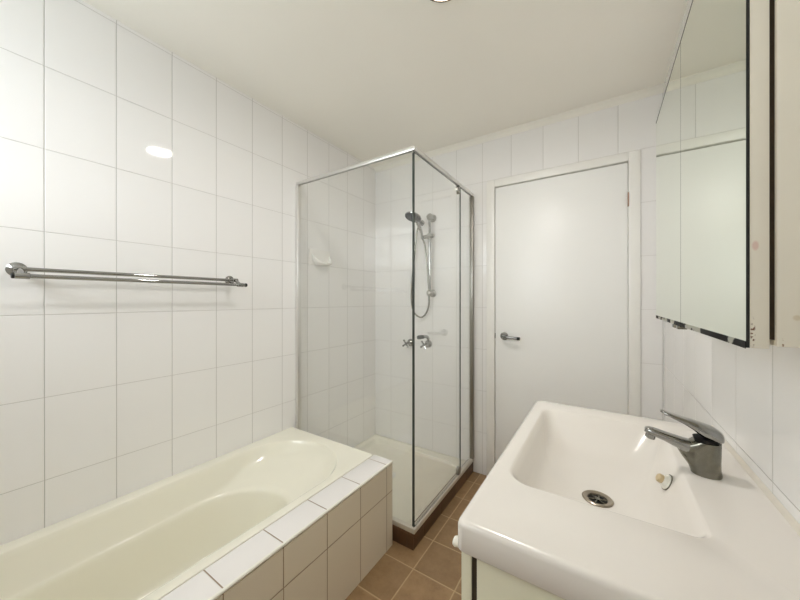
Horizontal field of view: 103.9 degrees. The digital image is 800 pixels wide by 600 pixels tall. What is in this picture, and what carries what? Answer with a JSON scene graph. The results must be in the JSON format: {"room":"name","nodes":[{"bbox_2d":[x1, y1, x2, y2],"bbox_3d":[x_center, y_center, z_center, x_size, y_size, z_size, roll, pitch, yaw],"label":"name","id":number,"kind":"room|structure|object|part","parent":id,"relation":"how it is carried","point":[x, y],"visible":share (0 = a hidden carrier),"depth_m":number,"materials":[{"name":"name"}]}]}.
{"room":"bathroom","nodes":[
{"label":"bathroom","id":0,"kind":"room"},
{"bbox_2d":[0,0,374,545],"bbox_3d":[-0.984,0.045,1.688,0.100,2.415,2.860,0,0,33],"label":"wall","id":1,"kind":"structure","parent":0,"point":[119,152],"depth_m":1.39,"materials":[{"name":"tile"}]},
{"bbox_2d":[5,262,247,286],"bbox_3d":[-1.070,-0.099,1.358,0.116,0.062,0.792,0,0,33],"label":"towel rail","id":2,"kind":"object","parent":1,"relation":"attached to","point":[17,270],"visible":1,"depth_m":1.21,"materials":[{"name":"silver metal"}]},
{"bbox_2d":[309,248,331,266],"bbox_3d":[-0.538,-0.297,2.206,0.084,0.113,0.198,0,0,33],"label":"soap dish","id":3,"kind":"object","parent":1,"relation":"attached to","point":[316,257],"visible":1,"depth_m":2.20,"materials":[{"name":"ceramic"}]},
{"bbox_2d":[82,0,687,167],"bbox_3d":[-0.116,-1.212,1.125,2.170,0.100,2.860,0,0,33],"label":"ceiling","id":4,"kind":"structure","parent":0,"point":[371,79],"depth_m":1.49,"materials":[{"name":"paint"}]},
{"bbox_2d":[431,0,449,2],"bbox_3d":[0.157,-1.157,1.126,0.180,0.011,0.180,0,0,33],"label":"recessed light","id":5,"kind":"object","parent":4,"relation":"in","point":[439,1],"visible":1,"depth_m":1.21,"materials":[{"name":"beige"}]},
{"bbox_2d":[345,472,486,599],"bbox_3d":[-0.116,1.303,1.125,2.170,0.100,2.860,0,0,33],"label":"floor","id":6,"kind":"structure","parent":0,"point":[432,570],"depth_m":1.47,"materials":[{"name":"brown tile"}]},
{"bbox_2d":[160,455,392,599],"bbox_3d":[-0.851,1.038,1.073,0.792,0.431,1.773,0,0,33],"label":"surround","id":7,"kind":"object","parent":6,"relation":"on","point":[324,547],"visible":0.92,"depth_m":1.20,"materials":[{"name":"tile"}]},
{"bbox_2d":[0,427,372,599],"bbox_3d":[-0.883,1.010,1.135,0.670,0.374,1.702,0,0,33],"label":"bathtub","id":8,"kind":"object","parent":7,"relation":"in","point":[145,543],"visible":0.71,"depth_m":1.33,"materials":[{"name":"beige ceramic"}]},
{"bbox_2d":[353,434,465,523],"bbox_3d":[-0.083,1.220,2.201,0.854,0.067,0.819,0,0,33],"label":"shower tray","id":9,"kind":"object","parent":6,"relation":"on","point":[434,470],"visible":0.35,"depth_m":2.25,"materials":[{"name":"white ceramic"}]},
{"bbox_2d":[392,459,472,549],"bbox_3d":[-0.076,1.214,2.170,0.899,0.078,0.862,0,0,33],"label":"kerb","id":10,"kind":"object","parent":6,"relation":"on","point":[403,537],"visible":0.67,"depth_m":1.70,"materials":[{"name":"brown tile"}]},
{"bbox_2d":[295,145,473,533],"bbox_3d":[-0.072,0.200,2.168,0.907,1.950,0.862,0,0,33],"label":"shower frame","id":11,"kind":"object","parent":10,"relation":"on","point":[412,528],"visible":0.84,"depth_m":2.05,"materials":[{"name":"silver glass"}]},
{"bbox_3d":[-0.072,-0.764,2.171,0.902,0.022,0.858,0,0,33],"label":"header rail","id":12,"kind":"part","parent":11,"relation":"part of","materials":[{"name":"metal"}]},
{"bbox_3d":[-0.072,1.162,2.171,0.902,0.026,0.858,0,0,33],"label":"sill rail","id":13,"kind":"part","parent":11,"relation":"part of","materials":[{"name":"white metal"}]},
{"bbox_3d":[0.236,0.200,1.838,0.006,1.898,0.604,0,0,33],"label":"door panel","id":14,"kind":"part","parent":11,"relation":"part of","materials":[{"name":"clear glass"}]},
{"bbox_2d":[452,535,564,599],"bbox_3d":[0.504,0.846,0.751,0.519,0.815,0.764,0,0,33],"label":"vanity cabinet","id":15,"kind":"object","parent":6,"relation":"on","point":[481,580],"visible":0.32,"depth_m":0.52,"materials":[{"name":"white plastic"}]},
{"bbox_3d":[0.122,0.473,0.606,0.037,0.018,0.022,0,0,33],"label":"knob","id":16,"kind":"part","parent":15,"relation":"part of","materials":[{"name":"white ceramic"}]},
{"bbox_3d":[0.219,0.792,0.707,0.018,0.702,0.380,0,0,33],"label":"door","id":17,"kind":"part","parent":15,"relation":"part of","materials":[{"name":"beige wood"}]},
{"bbox_2d":[458,401,799,599],"bbox_3d":[0.517,0.444,0.742,0.490,0.139,0.788,0,0,33],"label":"basin","id":18,"kind":"object","parent":15,"relation":"in","point":[579,504],"visible":0.94,"depth_m":0.55,"materials":[{"name":"white ceramic"}]},
{"bbox_2d":[644,409,724,479],"bbox_3d":[0.640,0.320,0.712,0.134,0.127,0.048,0,0,33],"label":"mixer","id":19,"kind":"object","parent":18,"relation":"on","point":[702,452],"visible":1,"depth_m":0.68,"materials":[{"name":"silver metal"}]},
{"bbox_3d":[0.629,0.328,0.718,0.109,0.054,0.039,0,0,33],"label":"spout","id":20,"kind":"part","parent":19,"relation":"part of","materials":[{"name":"silver metal"}]},
{"bbox_3d":[0.652,0.282,0.704,0.104,0.052,0.048,0,0,33],"label":"lever","id":21,"kind":"part","parent":19,"relation":"part of","materials":[{"name":"silver metal"}]},
{"bbox_2d":[375,93,663,475],"bbox_3d":[0.635,0.045,2.282,1.970,2.415,0.100,0,0,33],"label":"wall","id":22,"kind":"structure","parent":0,"point":[630,126],"depth_m":2.38,"materials":[{"name":"tile"}]},
{"bbox_2d":[402,339,411,347],"bbox_3d":[0.064,0.351,2.541,0.066,0.066,0.088,0,0,33],"label":"tap","id":23,"kind":"object","parent":22,"relation":"attached to","point":[409,342],"visible":0.94,"depth_m":2.52,"materials":[{"name":"silver metal"}]},
{"bbox_3d":[0.052,0.351,2.522,0.066,0.066,0.044,0,0,33],"label":"cross handle","id":24,"kind":"part","parent":23,"relation":"part of","materials":[{"name":"silver metal"}]},
{"bbox_2d":[417,335,429,339],"bbox_3d":[0.183,0.293,2.430,0.030,0.050,0.156,0,0,35],"label":"spout","id":25,"kind":"object","parent":22,"relation":"attached to","point":[418,336],"visible":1,"depth_m":2.40,"materials":[{"name":"silver metal"}]},
{"bbox_2d":[420,340,431,348],"bbox_3d":[0.203,0.348,2.451,0.066,0.066,0.088,0,0,33],"label":"tap","id":26,"kind":"object","parent":22,"relation":"attached to","point":[428,343],"visible":1,"depth_m":2.46,"materials":[{"name":"silver metal"}]},
{"bbox_3d":[0.191,0.348,2.433,0.066,0.066,0.044,0,0,33],"label":"cross handle","id":27,"kind":"part","parent":26,"relation":"part of","materials":[{"name":"silver metal"}]},
{"bbox_2d":[423,213,435,296],"bbox_3d":[0.236,-0.347,2.433,0.088,0.650,0.082,0,0,33],"label":"shower rail","id":28,"kind":"object","parent":22,"relation":"attached to","point":[431,218],"visible":1,"depth_m":2.41,"materials":[{"name":"silver metal"}]},
{"bbox_2d":[405,211,429,317],"bbox_3d":[0.105,-0.253,2.393,0.185,0.795,0.235,0,0,33],"label":"shower","id":29,"kind":"object","parent":28,"relation":"hanging from","point":[408,215],"visible":0.79,"depth_m":2.42,"materials":[{"name":"silver metal"}]},
{"bbox_3d":[0.143,-0.555,2.382,0.033,0.174,0.118,0,0,33],"label":"handle","id":30,"kind":"part","parent":29,"relation":"part of","materials":[{"name":"silver metal"}]},
{"bbox_2d":[373,83,664,172],"bbox_3d":[0.599,-1.145,2.226,1.970,0.034,0.034,0,0,33],"label":"crown molding","id":31,"kind":"structure","parent":22,"relation":"attached to","point":[658,89],"depth_m":2.02,"materials":[{"name":"paint"}]},
{"bbox_2d":[495,163,628,462],"bbox_3d":[0.982,0.227,1.987,0.762,2.028,0.100,0,0,33],"label":"door","id":32,"kind":"structure","parent":22,"relation":"in","point":[561,242],"depth_m":1.98,"materials":[{"name":"white paint"}]},
{"bbox_3d":[0.735,0.250,2.124,0.123,0.054,0.062,0,0,33],"label":"handle","id":33,"kind":"part","parent":32,"relation":"part of","materials":[{"name":"silver metal"}]},
{"bbox_2d":[487,150,640,475],"bbox_3d":[1.006,0.205,2.027,0.870,2.095,0.104,0,0,33],"label":"door frame","id":34,"kind":"structure","parent":22,"relation":"attached to","point":[633,158],"depth_m":1.83,"materials":[{"name":"white paint"}]},
{"bbox_2d":[664,0,799,523],"bbox_3d":[0.752,0.045,0.561,0.100,2.415,2.860,0,0,33],"label":"wall","id":35,"kind":"structure","parent":0,"point":[750,395],"depth_m":0.73,"materials":[{"name":"tile"}]},
{"bbox_2d":[656,0,799,348],"bbox_3d":[0.654,-0.245,0.632,0.141,0.616,0.732,0,0,33],"label":"upper cabinet","id":36,"kind":"object","parent":35,"relation":"attached to","point":[728,121],"visible":1,"depth_m":0.40,"materials":[{"name":"beige paint"}]},
{"bbox_2d":[656,41,680,325],"bbox_3d":[0.699,-0.248,0.820,0.003,0.608,0.368,0,0,33],"label":"mirror","id":37,"kind":"object","parent":36,"relation":"attached to","point":[668,123],"depth_m":0.78,"materials":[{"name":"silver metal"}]},
{"bbox_2d":[681,0,749,348],"bbox_3d":[0.499,-0.248,0.512,0.003,0.608,0.362,0,0,33],"label":"mirror","id":38,"kind":"object","parent":36,"relation":"attached to","point":[715,39],"depth_m":0.45,"materials":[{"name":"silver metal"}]},
{"bbox_3d":[0.506,-0.248,0.507,0.016,0.607,0.362,0,0,33],"label":"door","id":39,"kind":"part","parent":36,"relation":"part of","materials":[{"name":"beige paint"}]}
]}

